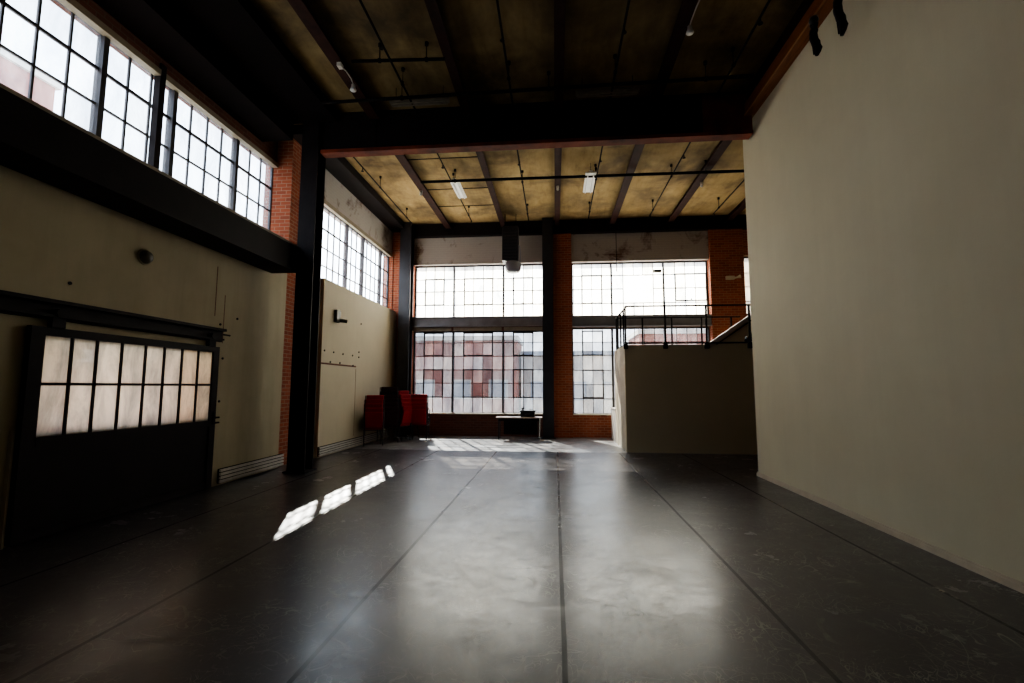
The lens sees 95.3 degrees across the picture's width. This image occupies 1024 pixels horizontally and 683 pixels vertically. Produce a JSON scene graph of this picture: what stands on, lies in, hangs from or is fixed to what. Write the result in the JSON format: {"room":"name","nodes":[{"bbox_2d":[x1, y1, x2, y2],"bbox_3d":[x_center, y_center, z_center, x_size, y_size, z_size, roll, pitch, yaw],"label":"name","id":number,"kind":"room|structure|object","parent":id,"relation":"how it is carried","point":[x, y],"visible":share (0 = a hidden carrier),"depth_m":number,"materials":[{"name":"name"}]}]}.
{"room":"empty industrial loft","nodes":[
{"label":"empty industrial loft","id":0,"kind":"room"},
{"bbox_2d":[0,0,395,547],"bbox_3d":[-5.255,-1.421,6.223,1.015,7.200,19.500,0,-6,5],"label":"wall","id":1,"kind":"structure","parent":0,"point":[56,243],"depth_m":7.72,"materials":[{"name":"beige paint"}]},
{"bbox_2d":[0,430,14,549],"bbox_3d":[-5.018,1.466,4.631,0.040,1.150,0.018,0,-6,5],"label":"trim","id":2,"kind":"structure","parent":1,"relation":"attached to","point":[11,432],"depth_m":4.63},
{"bbox_2d":[4,325,219,545],"bbox_3d":[-4.835,1.058,6.081,0.095,2.200,2.771,0,-6,5],"label":"door","id":3,"kind":"structure","parent":1,"relation":"in","point":[108,425],"depth_m":5.60,"materials":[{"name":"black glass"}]},
{"bbox_2d":[0,290,230,346],"bbox_3d":[-5.103,-0.456,3.411,0.120,0.300,8.740,0,-6,5],"label":"door track","id":4,"kind":"object","parent":1,"relation":"attached to","point":[57,312],"visible":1,"depth_m":5.49,"materials":[{"name":"metal"}]},
{"bbox_2d":[0,0,278,229],"bbox_3d":[-5.348,-3.145,6.572,0.190,2.100,6.755,0,-6,5],"label":"window","id":5,"kind":"structure","parent":1,"relation":"in","point":[113,56],"depth_m":6.49,"materials":[{"name":"metal"}]},
{"bbox_2d":[137,249,153,264],"bbox_3d":[-4.864,-1.128,6.229,0.090,0.220,0.220,0,-6,5],"label":"vent cap","id":6,"kind":"object","parent":1,"relation":"attached to","point":[144,256],"visible":1,"depth_m":6.18,"materials":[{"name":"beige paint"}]},
{"bbox_2d":[0,83,298,272],"bbox_3d":[-4.965,-2.193,2.795,0.550,0.540,12.610,0,-6,5],"label":"beam","id":7,"kind":"structure","parent":1,"relation":"attached to","point":[36,142],"depth_m":5.43,"materials":[{"name":"black metal"}]},
{"bbox_2d":[217,454,283,483],"bbox_3d":[-4.655,2.264,8.419,0.060,0.230,1.770,0,-6,5],"label":"baseboard","id":8,"kind":"structure","parent":1,"relation":"attached to","point":[232,472],"depth_m":8.22,"materials":[{"name":"beige metal"}]},
{"bbox_2d":[334,310,346,322],"bbox_3d":[-4.194,-0.605,11.400,0.179,0.304,0.344,-5,-8,43],"label":"wall sconce","id":9,"kind":"object","parent":1,"relation":"attached to","point":[337,313],"visible":1,"depth_m":11.32,"materials":[{"name":"black metal"}]},
{"bbox_2d":[317,428,393,456],"bbox_3d":[-4.096,2.702,12.840,0.060,0.210,4.880,0,-6,5],"label":"baseboard","id":10,"kind":"structure","parent":1,"relation":"attached to","point":[330,448],"depth_m":11.86,"materials":[{"name":"beige metal"}]},
{"bbox_2d":[321,199,391,307],"bbox_3d":[-4.388,-2.220,13.348,0.190,1.975,4.920,0,-6,5],"label":"window","id":11,"kind":"structure","parent":1,"relation":"in","point":[328,207],"depth_m":13.28,"materials":[{"name":"glass"}]},
{"bbox_2d":[0,435,1023,682],"bbox_3d":[1.813,2.230,5.367,16.600,0.200,19.800,0,-6,5],"label":"floor","id":12,"kind":"structure","parent":0,"point":[436,559],"depth_m":3.87,"materials":[{"name":"grey concrete"}]},
{"bbox_2d":[282,121,325,473],"bbox_3d":[-3.990,-1.057,9.127,0.440,7.040,0.420,0,-6,5],"label":"steel column","id":13,"kind":"structure","parent":12,"relation":"on","point":[300,449],"depth_m":9.02,"materials":[{"name":"black metal"}]},
{"bbox_2d":[363,412,383,446],"bbox_3d":[-3.780,2.374,12.763,0.524,0.913,0.595,2,-6,-15],"label":"chair","id":14,"kind":"object","parent":12,"relation":"on","point":[372,420],"visible":0.94,"depth_m":12.55,"materials":[{"name":"red fabric"}]},
{"bbox_2d":[364,408,383,441],"bbox_3d":[-3.784,2.266,12.812,0.524,0.913,0.595,2,-6,-16],"label":"chair","id":15,"kind":"object","parent":14,"relation":"on","point":[367,409],"visible":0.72,"depth_m":12.58,"materials":[{"name":"red fabric"}]},
{"bbox_2d":[363,403,383,432],"bbox_3d":[-3.803,2.159,12.861,0.524,0.913,0.595,1,-6,-14],"label":"chair","id":16,"kind":"object","parent":15,"relation":"on","point":[369,405],"visible":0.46,"depth_m":12.62,"materials":[{"name":"red fabric"}]},
{"bbox_2d":[365,399,383,403],"bbox_3d":[-3.814,2.051,12.911,0.524,0.913,0.595,2,-6,-16],"label":"chair","id":17,"kind":"object","parent":16,"relation":"on","point":[367,401],"visible":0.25,"depth_m":12.67,"materials":[{"name":"red fabric"}]},
{"bbox_2d":[365,395,384,416],"bbox_3d":[-3.803,1.943,12.958,0.524,0.913,0.595,2,-6,-15],"label":"chair","id":18,"kind":"object","parent":17,"relation":"on","point":[368,396],"visible":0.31,"depth_m":12.73,"materials":[{"name":"red fabric"}]},
{"bbox_2d":[376,411,398,443],"bbox_3d":[-3.561,2.437,13.405,0.524,0.913,0.595,3,-6,-26],"label":"chair","id":19,"kind":"object","parent":12,"relation":"on","point":[391,419],"visible":0.65,"depth_m":13.23,"materials":[{"name":"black fabric"}]},
{"bbox_3d":[-3.568,2.328,13.451,0.524,0.913,0.595,3,-6,-25],"label":"chair","id":20,"kind":"object","parent":19,"relation":"on","visible":0},
{"bbox_2d":[376,403,398,434],"bbox_3d":[-3.598,2.220,13.498,0.524,0.913,0.595,3,-6,-24],"label":"chair","id":21,"kind":"object","parent":20,"relation":"on","point":[386,404],"visible":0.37,"depth_m":13.29,"materials":[{"name":"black fabric"}]},
{"bbox_3d":[-3.610,2.112,13.545,0.524,0.913,0.595,3,-6,-24],"label":"chair","id":22,"kind":"object","parent":21,"relation":"on","visible":0},
{"bbox_3d":[-3.626,2.004,13.592,0.524,0.913,0.595,3,-6,-25],"label":"chair","id":23,"kind":"object","parent":22,"relation":"on","visible":0},
{"bbox_2d":[380,391,398,398],"bbox_3d":[-3.631,1.896,13.638,0.524,0.913,0.595,2,-6,-23],"label":"chair","id":24,"kind":"object","parent":23,"relation":"on","point":[382,392],"visible":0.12,"depth_m":13.40,"materials":[{"name":"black fabric"}]},
{"bbox_2d":[379,387,397,394],"bbox_3d":[-3.656,1.788,13.685,0.524,0.913,0.595,2,-6,-23],"label":"chair","id":25,"kind":"object","parent":24,"relation":"on","point":[381,388],"visible":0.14,"depth_m":13.46,"materials":[{"name":"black fabric"}]},
{"bbox_2d":[387,409,412,440],"bbox_3d":[-3.321,2.492,13.977,0.595,0.913,0.524,-3,-6,28],"label":"chair","id":26,"kind":"object","parent":12,"relation":"on","point":[406,415],"visible":0.79,"depth_m":13.84,"materials":[{"name":"red fabric"}]},
{"bbox_2d":[387,406,411,436],"bbox_3d":[-3.345,2.382,14.006,0.595,0.913,0.524,-3,-6,28],"label":"chair","id":27,"kind":"object","parent":26,"relation":"on","point":[402,407],"visible":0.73,"depth_m":13.79,"materials":[{"name":"red fabric"}]},
{"bbox_2d":[386,402,411,433],"bbox_3d":[-3.383,2.273,14.035,0.595,0.913,0.524,-3,-6,31],"label":"chair","id":28,"kind":"object","parent":27,"relation":"on","point":[401,403],"visible":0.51,"depth_m":13.80,"materials":[{"name":"red fabric"}]},
{"bbox_2d":[398,398,410,427],"bbox_3d":[-3.419,2.163,14.066,0.595,0.913,0.524,-3,-6,29],"label":"chair","id":29,"kind":"object","parent":28,"relation":"on","point":[400,399],"visible":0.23,"depth_m":13.90,"materials":[{"name":"red fabric"}]},
{"bbox_2d":[398,394,410,402],"bbox_3d":[-3.440,2.053,14.096,0.595,0.913,0.524,-3,-6,27],"label":"chair","id":30,"kind":"object","parent":29,"relation":"on","point":[400,395],"visible":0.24,"depth_m":13.95,"materials":[{"name":"red fabric"}]},
{"bbox_2d":[398,391,409,398],"bbox_3d":[-3.486,1.944,14.127,0.595,0.913,0.524,-3,-6,29],"label":"chair","id":31,"kind":"object","parent":30,"relation":"on","point":[399,392],"visible":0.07,"depth_m":13.98,"materials":[{"name":"red fabric"}]},
{"bbox_2d":[393,222,413,436],"bbox_3d":[-3.521,-0.456,15.392,0.480,7.050,0.440,0,-6,5],"label":"steel column","id":32,"kind":"structure","parent":12,"relation":"on","point":[406,267],"depth_m":15.33,"materials":[{"name":"black metal"}]},
{"bbox_2d":[409,409,428,439],"bbox_3d":[-2.819,2.521,14.262,0.524,0.913,0.595,0,-6,-1],"label":"chair","id":33,"kind":"object","parent":12,"relation":"on","point":[419,416],"visible":0.94,"depth_m":14.04,"materials":[{"name":"red fabric"}]},
{"bbox_2d":[409,406,428,435],"bbox_3d":[-2.840,2.413,14.315,0.524,0.913,0.595,0,-6,-3],"label":"chair","id":34,"kind":"object","parent":33,"relation":"on","point":[413,407],"visible":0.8,"depth_m":14.07,"materials":[{"name":"red fabric"}]},
{"bbox_2d":[412,402,428,420],"bbox_3d":[-2.836,2.306,14.365,0.524,0.913,0.595,0,-6,-4],"label":"chair","id":35,"kind":"object","parent":34,"relation":"on","point":[413,403],"visible":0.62,"depth_m":14.12,"materials":[{"name":"red fabric"}]},
{"bbox_2d":[411,398,429,426],"bbox_3d":[-2.841,2.198,14.415,0.524,0.913,0.595,0,-6,-1],"label":"chair","id":36,"kind":"object","parent":35,"relation":"on","point":[412,399],"visible":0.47,"depth_m":14.17,"materials":[{"name":"red fabric"}]},
{"bbox_2d":[411,394,429,423],"bbox_3d":[-2.827,2.090,14.464,0.524,0.913,0.595,0,-6,-3],"label":"chair","id":37,"kind":"object","parent":36,"relation":"on","point":[413,395],"visible":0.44,"depth_m":14.22,"materials":[{"name":"red fabric"}]},
{"bbox_2d":[496,416,541,439],"bbox_3d":[0.227,2.650,14.312,1.400,0.675,0.480,0,-6,5],"label":"side table","id":38,"kind":"object","parent":12,"relation":"on","point":[514,425],"visible":1,"depth_m":14.45,"materials":[{"name":"wood"}]},
{"bbox_2d":[520,408,535,416],"bbox_3d":[0.486,2.170,14.331,0.480,0.285,0.265,0,-6,5],"label":"equipment case","id":39,"kind":"object","parent":38,"relation":"on","point":[523,413],"visible":1,"depth_m":14.21,"materials":[{"name":"plastic"}]},
{"bbox_2d":[541,218,555,438],"bbox_3d":[1.154,-0.491,14.928,0.445,7.050,0.370,0,-6,5],"label":"steel column","id":40,"kind":"structure","parent":12,"relation":"on","point":[547,223],"depth_m":14.78,"materials":[{"name":"black metal"}]},
{"bbox_2d":[611,344,757,453],"bbox_3d":[6.739,1.527,12.749,7.630,2.640,3.100,0,-6,5],"label":"partition wall","id":41,"kind":"structure","parent":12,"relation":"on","point":[677,398],"depth_m":11.43,"materials":[{"name":"paint"}]},
{"bbox_2d":[615,307,626,349],"bbox_3d":[2.974,-0.298,12.729,0.044,1.012,2.000,0,-6,5],"label":"guard rail","id":42,"kind":"object","parent":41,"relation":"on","point":[622,311],"visible":0.74,"depth_m":12.87,"materials":[{"name":"black metal"}]},
{"bbox_2d":[618,316,739,344],"bbox_3d":[4.834,-0.216,13.517,3.440,1.008,0.040,0,-6,5],"label":"guard rail","id":43,"kind":"object","parent":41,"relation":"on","point":[707,316],"visible":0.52,"depth_m":13.51,"materials":[{"name":"black metal"}]},
{"bbox_2d":[623,304,752,348],"bbox_3d":[6.566,-0.384,11.338,7.590,1.092,0.095,0,-6,5],"label":"guard rail","id":44,"kind":"object","parent":41,"relation":"attached to","point":[665,344],"visible":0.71,"depth_m":11.52,"materials":[{"name":"black metal"}]},
{"bbox_2d":[744,331,751,342],"bbox_3d":[5.744,-0.105,11.264,0.358,0.313,0.206,2,-6,-21],"label":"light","id":45,"kind":"object","parent":44,"relation":"attached to","point":[748,339],"visible":0.66,"depth_m":11.19,"materials":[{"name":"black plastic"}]},
{"bbox_2d":[710,314,751,344],"bbox_3d":[7.844,-1.566,12.815,5.100,3.670,0.180,0,-6,5],"label":"stair","id":46,"kind":"structure","parent":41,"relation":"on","point":[739,331],"depth_m":12.80,"materials":[{"name":"metal"}]},
{"bbox_2d":[250,0,802,223],"bbox_3d":[2.168,-5.048,5.938,15.900,0.300,20.000,0,-6,5],"label":"ceiling","id":47,"kind":"structure","parent":0,"point":[593,28],"depth_m":8.04,"materials":[{"name":"beige wood"}]},
{"bbox_2d":[93,0,337,141],"bbox_3d":[-4.836,-4.912,3.081,1.570,0.550,12.680,0,-6,5],"label":"beam","id":48,"kind":"structure","parent":47,"relation":"attached to","point":[227,49],"depth_m":7.28,"materials":[{"name":"black metal"}]},
{"bbox_2d":[287,0,379,118],"bbox_3d":[-3.297,-5.102,2.957,0.200,0.190,12.680,0,-6,5],"label":"joist","id":49,"kind":"object","parent":47,"relation":"attached to","point":[300,7],"visible":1,"depth_m":7.35,"materials":[{"name":"brown paint"}]},
{"bbox_2d":[337,62,355,91],"bbox_3d":[-2.776,-4.428,7.829,0.109,0.210,0.513,-1,-6,14],"label":"spotlight","id":50,"kind":"object","parent":49,"relation":"attached to","point":[340,66],"visible":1,"depth_m":7.89,"materials":[{"name":"white metal"}]},
{"bbox_2d":[293,124,403,231],"bbox_3d":[-4.109,-4.138,12.857,0.520,0.210,6.260,0,-6,5],"label":"beam","id":51,"kind":"structure","parent":47,"relation":"attached to","point":[341,169],"depth_m":12.49,"materials":[{"name":"metal"}]},
{"bbox_2d":[353,157,411,225],"bbox_3d":[-3.417,-4.099,12.305,0.070,0.410,5.080,0,-6,5],"label":"branch","id":52,"kind":"object","parent":47,"relation":"hanging from","point":[380,177],"visible":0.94,"depth_m":12.16,"materials":[{"name":"black metal"}]},
{"bbox_2d":[359,0,417,114],"bbox_3d":[-2.360,-5.017,2.772,0.070,0.410,12.300,0,-6,5],"label":"branch","id":53,"kind":"object","parent":47,"relation":"hanging from","point":[382,47],"visible":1,"depth_m":7.21,"materials":[{"name":"black metal"}]},
{"bbox_2d":[351,41,444,62],"bbox_3d":[-1.809,-4.603,7.433,1.502,0.336,0.073,0,-6,2],"label":"conduit","id":54,"kind":"object","parent":47,"relation":"hanging from","point":[426,59],"visible":0.92,"depth_m":7.41,"materials":[{"name":"black metal"}]},
{"bbox_2d":[389,85,449,106],"bbox_3d":[-1.688,-4.493,8.521,1.100,0.347,0.140,0,-6,5],"label":"fluorescent fixture","id":55,"kind":"object","parent":47,"relation":"hanging from","point":[440,100],"visible":0.91,"depth_m":8.48,"materials":[{"name":"metal"}]},
{"bbox_2d":[395,155,451,228],"bbox_3d":[-2.402,-4.165,12.641,0.200,0.190,6.140,0,-6,5],"label":"joist","id":56,"kind":"object","parent":47,"relation":"attached to","point":[402,159],"visible":0.64,"depth_m":12.47,"materials":[{"name":"brown paint"}]},
{"bbox_2d":[407,156,476,159],"bbox_3d":[-1.624,-4.301,10.958,1.820,0.024,0.024,0,-6,5],"label":"rod","id":57,"kind":"object","parent":56,"relation":"attached to","point":[472,156],"visible":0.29,"depth_m":10.95,"materials":[{"name":"black metal"}]},
{"bbox_2d":[426,187,487,189],"bbox_3d":[-1.468,-4.138,12.643,1.820,0.024,0.024,0,-6,5],"label":"rod","id":58,"kind":"object","parent":56,"relation":"attached to","point":[479,187],"visible":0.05,"depth_m":12.66,"materials":[{"name":"black metal"}]},
{"bbox_2d":[438,204,492,206],"bbox_3d":[-1.358,-4.023,13.832,1.820,0.024,0.024,0,-6,5],"label":"rod","id":59,"kind":"object","parent":56,"relation":"attached to","point":[492,204],"visible":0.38,"depth_m":13.82,"materials":[{"name":"black metal"}]},
{"bbox_2d":[424,0,470,113],"bbox_3d":[-1.455,-5.114,2.788,0.160,0.190,12.680,0,-6,5],"label":"joist","id":60,"kind":"object","parent":47,"relation":"attached to","point":[432,6],"visible":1,"depth_m":7.34,"materials":[{"name":"brown paint"}]},
{"bbox_2d":[437,153,471,223],"bbox_3d":[-1.495,-4.112,12.128,0.070,0.410,5.080,0,-6,5],"label":"branch","id":61,"kind":"object","parent":47,"relation":"hanging from","point":[443,166],"visible":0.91,"depth_m":11.58,"materials":[{"name":"black metal"}]},
{"bbox_2d":[451,178,466,198],"bbox_3d":[-1.409,-4.128,12.293,0.240,0.347,1.100,0,-6,5],"label":"fluorescent fixture","id":62,"kind":"object","parent":47,"relation":"hanging from","point":[457,187],"visible":0.92,"depth_m":12.26,"materials":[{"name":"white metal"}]},
{"bbox_2d":[476,151,505,226],"bbox_3d":[-0.560,-4.177,12.472,0.160,0.190,6.140,0,-6,5],"label":"joist","id":63,"kind":"object","parent":47,"relation":"attached to","point":[480,155],"visible":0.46,"depth_m":12.38,"materials":[{"name":"brown paint"}]},
{"bbox_2d":[496,0,513,109],"bbox_3d":[-0.537,-5.029,2.604,0.070,0.410,12.300,0,-6,5],"label":"branch","id":64,"kind":"object","parent":47,"relation":"hanging from","point":[502,40],"visible":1,"depth_m":7.19,"materials":[{"name":"black metal"}]},
{"bbox_2d":[502,226,520,273],"bbox_3d":[0.001,-3.102,14.758,0.586,1.910,0.500,0,-6,5],"label":"heater","id":65,"kind":"object","parent":47,"relation":"hanging from","point":[510,246],"visible":1,"depth_m":14.52,"materials":[{"name":"paint"}]},
{"bbox_2d":[503,231,516,257],"bbox_3d":[-0.063,-3.025,14.516,0.420,0.850,0.015,0,-6,5],"label":"grille","id":66,"kind":"object","parent":65,"relation":"attached to","point":[509,237],"depth_m":14.52,"materials":[{"name":"metal"}]},
{"bbox_2d":[505,260,520,273],"bbox_3d":[0.036,-2.325,14.679,0.500,0.350,0.500,0,-6,5],"label":"ceiling light","id":67,"kind":"object","parent":65,"relation":"on","point":[511,266],"depth_m":14.49,"materials":[{"name":"grey metal"}]},
{"bbox_2d":[517,150,528,221],"bbox_3d":[0.278,-4.124,11.966,0.070,0.410,5.080,0,-6,5],"label":"branch","id":68,"kind":"object","parent":47,"relation":"hanging from","point":[519,164],"visible":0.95,"depth_m":11.82,"materials":[{"name":"black metal"}]},
{"bbox_2d":[320,91,752,157],"bbox_3d":[0.307,-4.171,9.006,8.220,0.855,0.210,0,-6,5],"label":"girder","id":69,"kind":"object","parent":47,"relation":"attached to","point":[700,117],"visible":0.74,"depth_m":8.92,"materials":[{"name":"black metal"}]},
{"bbox_2d":[321,60,752,104],"bbox_3d":[0.265,-4.518,8.141,7.500,0.362,0.083,0,-6,6],"label":"sprinkler","id":70,"kind":"object","parent":47,"relation":"hanging from","point":[401,97],"visible":0.91,"depth_m":8.08,"materials":[{"name":"black metal"}]},
{"bbox_2d":[554,148,561,225],"bbox_3d":[1.203,-4.189,12.310,0.160,0.190,6.140,0,-6,5],"label":"joist","id":71,"kind":"object","parent":47,"relation":"attached to","point":[557,151],"visible":0.64,"depth_m":12.08,"materials":[{"name":"brown paint"}]},
{"bbox_2d":[412,214,746,238],"bbox_3d":[3.587,-3.776,15.177,14.380,0.450,0.220,0,-6,5],"label":"beam","id":72,"kind":"structure","parent":47,"relation":"attached to","point":[710,222],"depth_m":15.21,"materials":[{"name":"metal"}]},
{"bbox_2d":[421,160,743,183],"bbox_3d":[2.055,-4.194,11.475,8.750,0.356,0.093,0,-6,5],"label":"sprinkler","id":73,"kind":"object","parent":47,"relation":"hanging from","point":[705,161],"visible":0.94,"depth_m":11.47,"materials":[{"name":"black metal"}]},
{"bbox_2d":[583,163,596,192],"bbox_3d":[1.966,-4.161,11.874,0.260,0.347,1.150,0,-6,5],"label":"fluorescent fixture","id":74,"kind":"object","parent":47,"relation":"hanging from","point":[588,182],"visible":1,"depth_m":11.77,"materials":[{"name":"white metal"}]},
{"bbox_2d":[588,146,602,219],"bbox_3d":[2.110,-4.136,11.797,0.070,0.410,5.080,0,-6,5],"label":"branch","id":75,"kind":"object","parent":47,"relation":"hanging from","point":[597,169],"visible":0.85,"depth_m":11.88,"materials":[{"name":"black metal"}]},
{"bbox_2d":[608,0,629,104],"bbox_3d":[1.215,-5.041,2.443,0.070,0.410,12.300,0,-6,5],"label":"branch","id":76,"kind":"object","parent":47,"relation":"hanging from","point":[615,56],"visible":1,"depth_m":7.14,"materials":[{"name":"black metal"}]},
{"bbox_2d":[609,144,644,223],"bbox_3d":[2.975,-4.201,12.147,0.200,0.190,6.140,0,-6,5],"label":"joist","id":77,"kind":"object","parent":47,"relation":"attached to","point":[638,148],"visible":0.64,"depth_m":12.01,"materials":[{"name":"brown paint"}]},
{"bbox_2d":[649,142,690,217],"bbox_3d":[3.932,-4.148,11.630,0.070,0.410,5.080,0,-6,5],"label":"branch","id":78,"kind":"object","parent":47,"relation":"hanging from","point":[683,155],"visible":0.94,"depth_m":11.48,"materials":[{"name":"black metal"}]},
{"bbox_2d":[649,0,697,104],"bbox_3d":[2.080,-5.138,2.464,0.200,0.190,12.680,0,-6,5],"label":"joist","id":79,"kind":"object","parent":47,"relation":"attached to","point":[687,8],"visible":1,"depth_m":7.25,"materials":[{"name":"brown paint"}]},
{"bbox_2d":[686,0,699,35],"bbox_3d":[2.548,-4.556,6.336,0.110,0.202,0.858,0,-6,1],"label":"spotlight","id":80,"kind":"object","parent":79,"relation":"attached to","point":[690,31],"visible":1,"depth_m":6.67,"materials":[{"name":"white metal"}]},
{"bbox_2d":[667,140,731,221],"bbox_3d":[4.807,-4.213,11.979,0.200,0.190,6.140,0,-6,5],"label":"joist","id":81,"kind":"object","parent":47,"relation":"attached to","point":[722,146],"visible":0.61,"depth_m":11.89,"materials":[{"name":"brown paint"}]},
{"bbox_2d":[713,179,744,215],"bbox_3d":[5.784,-4.160,11.460,0.070,0.410,5.080,0,-6,5],"label":"branch","id":82,"kind":"object","parent":47,"relation":"hanging from","point":[744,179],"visible":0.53,"depth_m":12.78,"materials":[{"name":"black metal"}]},
{"bbox_2d":[726,198,745,220],"bbox_3d":[6.610,-4.225,11.814,0.200,0.190,6.140,0,-6,5],"label":"joist","id":83,"kind":"object","parent":47,"relation":"attached to","point":[741,206],"visible":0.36,"depth_m":14.13,"materials":[{"name":"brown paint"}]},
{"bbox_2d":[714,0,770,98],"bbox_3d":[3.077,-5.053,2.273,0.070,0.410,12.300,0,-6,5],"label":"pipe","id":84,"kind":"object","parent":47,"relation":"hanging from","point":[759,22],"visible":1,"depth_m":7.11,"materials":[{"name":"black metal"}]},
{"bbox_2d":[392,229,747,437],"bbox_3d":[3.293,-0.541,15.134,15.400,7.200,0.500,0,-6,5],"label":"wall","id":85,"kind":"structure","parent":0,"point":[724,251],"depth_m":15.11,"materials":[{"name":"red brick"}]},
{"bbox_2d":[412,316,541,326],"bbox_3d":[-1.158,-0.652,15.334,4.300,0.320,0.160,0,-6,5],"label":"beam","id":86,"kind":"structure","parent":85,"relation":"attached to","point":[474,321],"depth_m":15.32,"materials":[{"name":"black metal"}]},
{"bbox_2d":[413,327,542,414],"bbox_3d":[-1.127,0.960,15.387,4.380,2.840,0.360,0,-6,5],"label":"window","id":87,"kind":"structure","parent":85,"relation":"in","point":[463,370],"depth_m":15.43,"materials":[{"name":"glass"}]},
{"bbox_2d":[414,264,542,316],"bbox_3d":[-1.117,-1.683,15.687,4.380,1.790,0.130,0,-6,5],"label":"window","id":88,"kind":"structure","parent":85,"relation":"in","point":[470,290],"depth_m":15.71,"materials":[{"name":"glass"}]},
{"bbox_2d":[571,261,708,315],"bbox_3d":[4.126,-1.708,15.205,4.350,1.790,0.130,0,-6,5],"label":"window","id":89,"kind":"structure","parent":85,"relation":"in","point":[598,289],"depth_m":15.22,"materials":[{"name":"glass"}]},
{"bbox_2d":[653,269,661,272],"bbox_3d":[4.694,-2.276,15.089,0.260,0.090,0.105,0,-6,5],"label":"sign box","id":90,"kind":"object","parent":89,"relation":"attached to","point":[655,270],"visible":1,"depth_m":15.04,"materials":[{"name":"black plastic"}]},
{"bbox_2d":[572,327,709,414],"bbox_3d":[4.117,0.944,14.914,4.350,2.805,0.340,0,-6,5],"label":"window","id":91,"kind":"structure","parent":85,"relation":"in","point":[593,361],"depth_m":15.07,"materials":[{"name":"glass"}]},
{"bbox_2d":[572,314,712,326],"bbox_3d":[4.105,-0.657,14.848,4.330,0.340,0.160,0,-6,5],"label":"beam","id":92,"kind":"structure","parent":85,"relation":"attached to","point":[577,321],"depth_m":14.84,"materials":[{"name":"black metal"}]},
{"bbox_2d":[725,275,740,279],"bbox_3d":[6.933,-2.013,14.615,0.456,0.147,0.152,-2,-6,19],"label":"wall lamp","id":93,"kind":"object","parent":85,"relation":"attached to","point":[738,276],"visible":1,"depth_m":14.59,"materials":[{"name":"beige"}]},
{"bbox_2d":[744,257,750,313],"bbox_3d":[8.499,-1.785,14.823,2.330,1.890,0.050,0,-6,5],"label":"window","id":94,"kind":"structure","parent":85,"relation":"in","point":[746,264],"depth_m":14.92,"materials":[{"name":"glass"}]},
{"bbox_2d":[743,0,1023,582],"bbox_3d":[3.958,-1.452,2.196,0.200,6.530,13.200,0,-6,5],"label":"wall","id":95,"kind":"structure","parent":0,"point":[884,168],"depth_m":4.96,"materials":[{"name":"grey paint"}]},
{"bbox_2d":[744,0,832,115],"bbox_3d":[3.842,-4.982,2.261,0.375,0.520,12.630,0,-6,5],"label":"timber beam","id":96,"kind":"structure","parent":95,"relation":"on","point":[795,36],"depth_m":7.13,"materials":[{"name":"brown paint"}]},
{"bbox_2d":[808,15,822,55],"bbox_3d":[4.007,-4.029,6.174,0.125,0.556,0.166,0,-6,5],"label":"strap","id":97,"kind":"object","parent":96,"relation":"hanging from","point":[815,42],"visible":1,"depth_m":6.15,"materials":[{"name":"black plastic"}]},
{"bbox_2d":[833,0,847,35],"bbox_3d":[3.958,-4.010,5.642,0.126,0.695,0.166,0,-6,5],"label":"strap","id":98,"kind":"object","parent":96,"relation":"hanging from","point":[840,16],"visible":1,"depth_m":5.59,"materials":[{"name":"black plastic"}]},
{"bbox_2d":[757,472,1023,593],"bbox_3d":[3.840,1.762,1.906,0.025,0.075,13.220,0,-6,5],"label":"baseboard","id":99,"kind":"structure","parent":95,"relation":"attached to","point":[1014,584],"depth_m":4.73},
{"label":"outside","id":100,"kind":"structure","parent":0,"visible":0},
{"bbox_3d":[1.828,3.983,19.624,120.000,0.250,120.000,0,-6,5],"label":"ground","id":101,"kind":"structure","parent":100,"visible":0},
{"bbox_2d":[0,50,61,109],"bbox_3d":[-31.481,-7.592,7.680,4.400,20.350,40.400,0,-6,5],"label":"building","id":102,"kind":"structure","parent":101,"relation":"on","point":[10,61],"depth_m":27.25,"materials":[{"name":"white"}]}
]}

